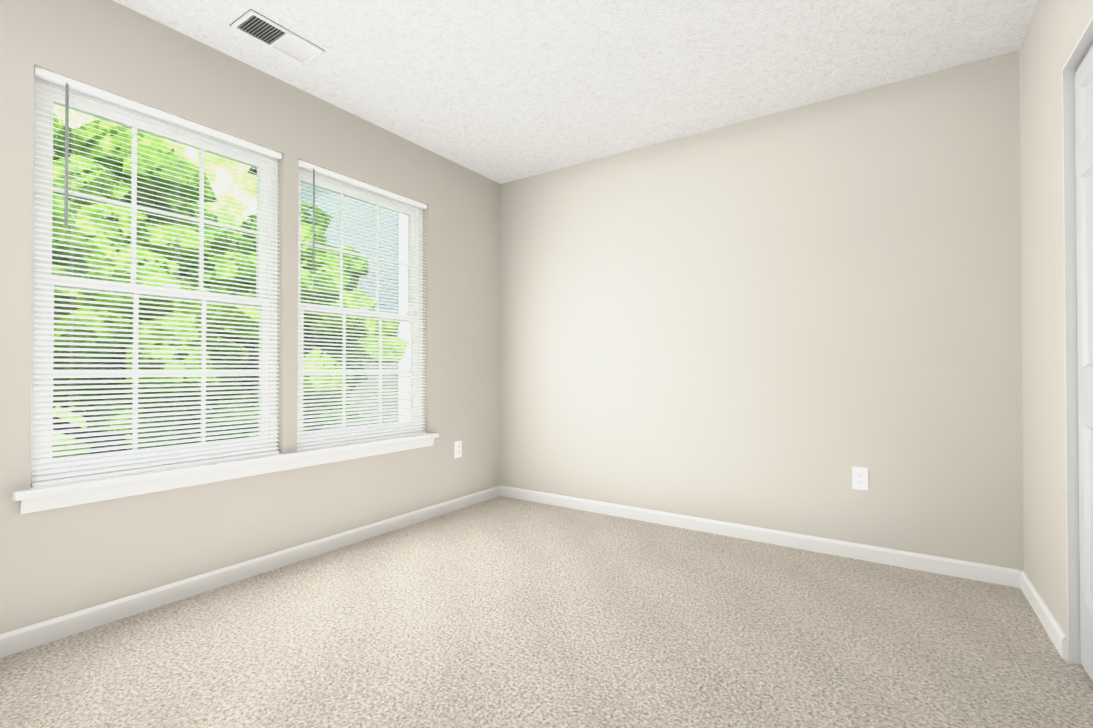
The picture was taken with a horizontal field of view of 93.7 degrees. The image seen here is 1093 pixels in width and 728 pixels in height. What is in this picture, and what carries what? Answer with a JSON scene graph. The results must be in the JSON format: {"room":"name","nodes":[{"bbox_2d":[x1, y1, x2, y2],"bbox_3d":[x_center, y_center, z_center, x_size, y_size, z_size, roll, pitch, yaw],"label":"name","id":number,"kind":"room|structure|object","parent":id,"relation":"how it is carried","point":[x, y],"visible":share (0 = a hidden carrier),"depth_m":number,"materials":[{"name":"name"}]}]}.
{"room":"empty bedroom","nodes":[
{"label":"empty bedroom","id":0,"kind":"room"},
{"bbox_2d":[0,0,500,633],"bbox_3d":[-1.471,-0.209,2.498,0.150,2.440,4.050,0,-1,34],"label":"wall","id":1,"kind":"structure","parent":0,"point":[56,562],"depth_m":2.40,"materials":[{"name":"paint"}]},
{"bbox_2d":[12,76,438,513],"bbox_3d":[-1.341,-0.267,2.633,0.185,1.602,1.981,0,-1,34],"label":"window","id":2,"kind":"structure","parent":1,"relation":"in","point":[100,112],"depth_m":2.16,"materials":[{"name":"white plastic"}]},
{"bbox_2d":[31,66,281,486],"bbox_3d":[-1.599,-0.314,2.217,0.040,1.514,0.901,0,-1,34],"label":"window blind","id":3,"kind":"object","parent":2,"relation":"attached to","point":[66,82],"visible":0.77,"depth_m":2.12,"materials":[{"name":"white plastic"}]},
{"bbox_2d":[0,486,499,657],"bbox_3d":[-1.404,0.972,2.441,0.013,0.078,3.750,0,-1,34],"label":"baseboard","id":4,"kind":"structure","parent":1,"relation":"attached to","point":[35,635],"depth_m":2.26,"materials":[{"name":"white wood"}]},
{"bbox_2d":[297,167,422,447],"bbox_3d":[-1.112,-0.305,3.073,0.073,1.516,0.905,0,-1,34],"label":"window","id":5,"kind":"structure","parent":1,"relation":"in","point":[371,193],"depth_m":3.10,"materials":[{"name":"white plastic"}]},
{"bbox_2d":[297,160,426,449],"bbox_3d":[-1.050,-0.305,3.032,0.040,1.514,0.893,0,-1,34],"label":"window blind","id":6,"kind":"object","parent":5,"relation":"attached to","point":[332,174],"visible":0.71,"depth_m":2.97,"materials":[{"name":"white plastic"}]},
{"bbox_2d":[454,441,461,457],"bbox_3d":[-0.622,0.602,3.610,0.008,0.115,0.070,0,-1,34],"label":"electrical outlet","id":7,"kind":"object","parent":1,"relation":"attached to","point":[457,449],"visible":1,"depth_m":3.60,"materials":[{"name":"white plastic"}]},
{"bbox_2d":[0,496,1092,727],"bbox_3d":[0.153,1.060,1.392,4.065,0.120,4.050,0,-1,34],"label":"floor","id":8,"kind":"structure","parent":0,"point":[502,612],"depth_m":1.83,"materials":[{"name":"carpet"}]},
{"bbox_2d":[113,0,1038,183],"bbox_3d":[0.153,-1.500,1.417,4.065,0.120,4.050,0,-1,34],"label":"ceiling","id":9,"kind":"structure","parent":0,"point":[501,91],"depth_m":2.39,"materials":[{"name":"white paint"}]},
{"bbox_2d":[229,9,324,64],"bbox_3d":[-1.175,-1.425,2.251,0.179,0.013,0.329,0,-1,34],"label":"ceiling vent","id":10,"kind":"object","parent":9,"relation":"in","point":[256,26],"visible":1,"depth_m":2.23,"materials":[{"name":"white metal"}]},
{"bbox_2d":[500,50,1023,571],"bbox_3d":[1.304,-0.204,2.980,3.915,2.440,0.150,0,-1,34],"label":"wall","id":11,"kind":"structure","parent":0,"point":[786,320],"depth_m":2.84,"materials":[{"name":"paint"}]},
{"bbox_2d":[500,485,1015,586],"bbox_3d":[0.904,0.978,3.140,3.000,0.078,0.013,0,-1,34],"label":"baseboard","id":12,"kind":"structure","parent":11,"relation":"attached to","point":[928,563],"depth_m":2.83,"materials":[{"name":"white wood"}]},
{"bbox_2d":[852,467,867,489],"bbox_3d":[1.630,0.595,2.658,0.070,0.115,0.008,0,-1,34],"label":"electrical outlet","id":13,"kind":"object","parent":11,"relation":"attached to","point":[860,478],"visible":1,"depth_m":2.66,"materials":[{"name":"white plastic"}]},
{"bbox_2d":[1019,0,1092,644],"bbox_3d":[1.152,-0.226,0.732,0.115,2.440,3.750,0,-1,34],"label":"wall","id":14,"kind":"structure","parent":0,"point":[1054,31],"depth_m":1.97,"materials":[{"name":"paint"}]},
{"bbox_2d":[1016,569,1067,659],"bbox_3d":[1.947,0.967,2.013,0.013,0.078,0.658,0,-1,34],"label":"baseboard","id":15,"kind":"structure","parent":14,"relation":"attached to","point":[1052,627],"depth_m":1.96,"materials":[{"name":"white wood"}]},
{"bbox_2d":[1062,15,1092,664],"bbox_3d":[1.466,-0.010,1.196,0.115,2.015,1.248,0,-1,34],"label":"trim","id":16,"kind":"structure","parent":14,"relation":"attached to","point":[1080,50],"depth_m":1.73,"materials":[{"name":"paint"}]},
{"bbox_2d":[1075,45,1092,680],"bbox_3d":[1.709,0.005,1.582,0.032,1.978,0.300,0,-1,34],"label":"closet door","id":17,"kind":"structure","parent":14,"relation":"in","point":[1084,151],"depth_m":1.66,"materials":[{"name":"white wood"}]},
{"label":"outside","id":18,"kind":"structure","parent":0,"visible":0},
{"bbox_2d":[53,432,241,457],"bbox_3d":[-24.014,4.451,31.951,69.500,0.300,100.000,0,-1,34],"label":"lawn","id":19,"kind":"structure","parent":18,"point":[90,447],"depth_m":25.69,"materials":[{"name":"green plant"}]},
{"bbox_2d":[52,195,147,407],"bbox_3d":[-7.713,0.901,5.856,4.905,6.310,4.957,0,-1,34],"label":"tree","id":20,"kind":"object","parent":19,"relation":"on","point":[79,276],"depth_m":6.40,"materials":[{"name":"green plant"}]},
{"bbox_2d":[117,358,126,450],"bbox_3d":[-15.191,-1.097,18.366,7.323,10.542,7.116,0,-1,34],"label":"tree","id":21,"kind":"object","parent":19,"relation":"on","point":[120,435],"depth_m":17.97,"materials":[{"name":"green plant"}]},
{"bbox_2d":[53,167,238,451],"bbox_3d":[-10.387,-0.319,12.291,6.556,8.868,6.409,0,-1,34],"label":"tree","id":22,"kind":"object","parent":19,"relation":"on","point":[196,226],"depth_m":11.97,"materials":[{"name":"green plant"}]},
{"bbox_2d":[53,113,239,453],"bbox_3d":[-8.870,-0.300,10.487,6.110,8.791,6.377,0,-1,34],"label":"tree","id":23,"kind":"object","parent":19,"relation":"on","point":[104,139],"depth_m":8.90,"materials":[{"name":"green plant"}]},
{"bbox_2d":[74,221,408,448],"bbox_3d":[-4.434,0.831,7.843,3.859,6.481,4.182,0,-1,34],"label":"tree","id":24,"kind":"object","parent":19,"relation":"on","point":[209,282],"depth_m":7.02,"materials":[{"name":"green plant"}]},
{"bbox_2d":[139,202,368,439],"bbox_3d":[-5.723,0.447,9.963,5.067,7.287,4.707,0,-1,34],"label":"tree","id":25,"kind":"object","parent":19,"relation":"on","point":[250,241],"depth_m":9.87,"materials":[{"name":"green plant"}]},
{"bbox_2d":[248,167,410,428],"bbox_3d":[-2.750,-2.604,21.257,7.600,13.600,14.900,0,-1,34],"label":"sky","id":26,"kind":"structure","parent":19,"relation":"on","point":[397,218],"depth_m":14.09,"materials":[{"name":"white"}]},
{"bbox_2d":[53,104,256,440],"bbox_3d":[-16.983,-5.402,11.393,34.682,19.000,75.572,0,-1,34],"label":"tree","id":27,"kind":"object","parent":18,"point":[77,115],"depth_m":31.88,"materials":[{"name":"green plant"}]}
]}

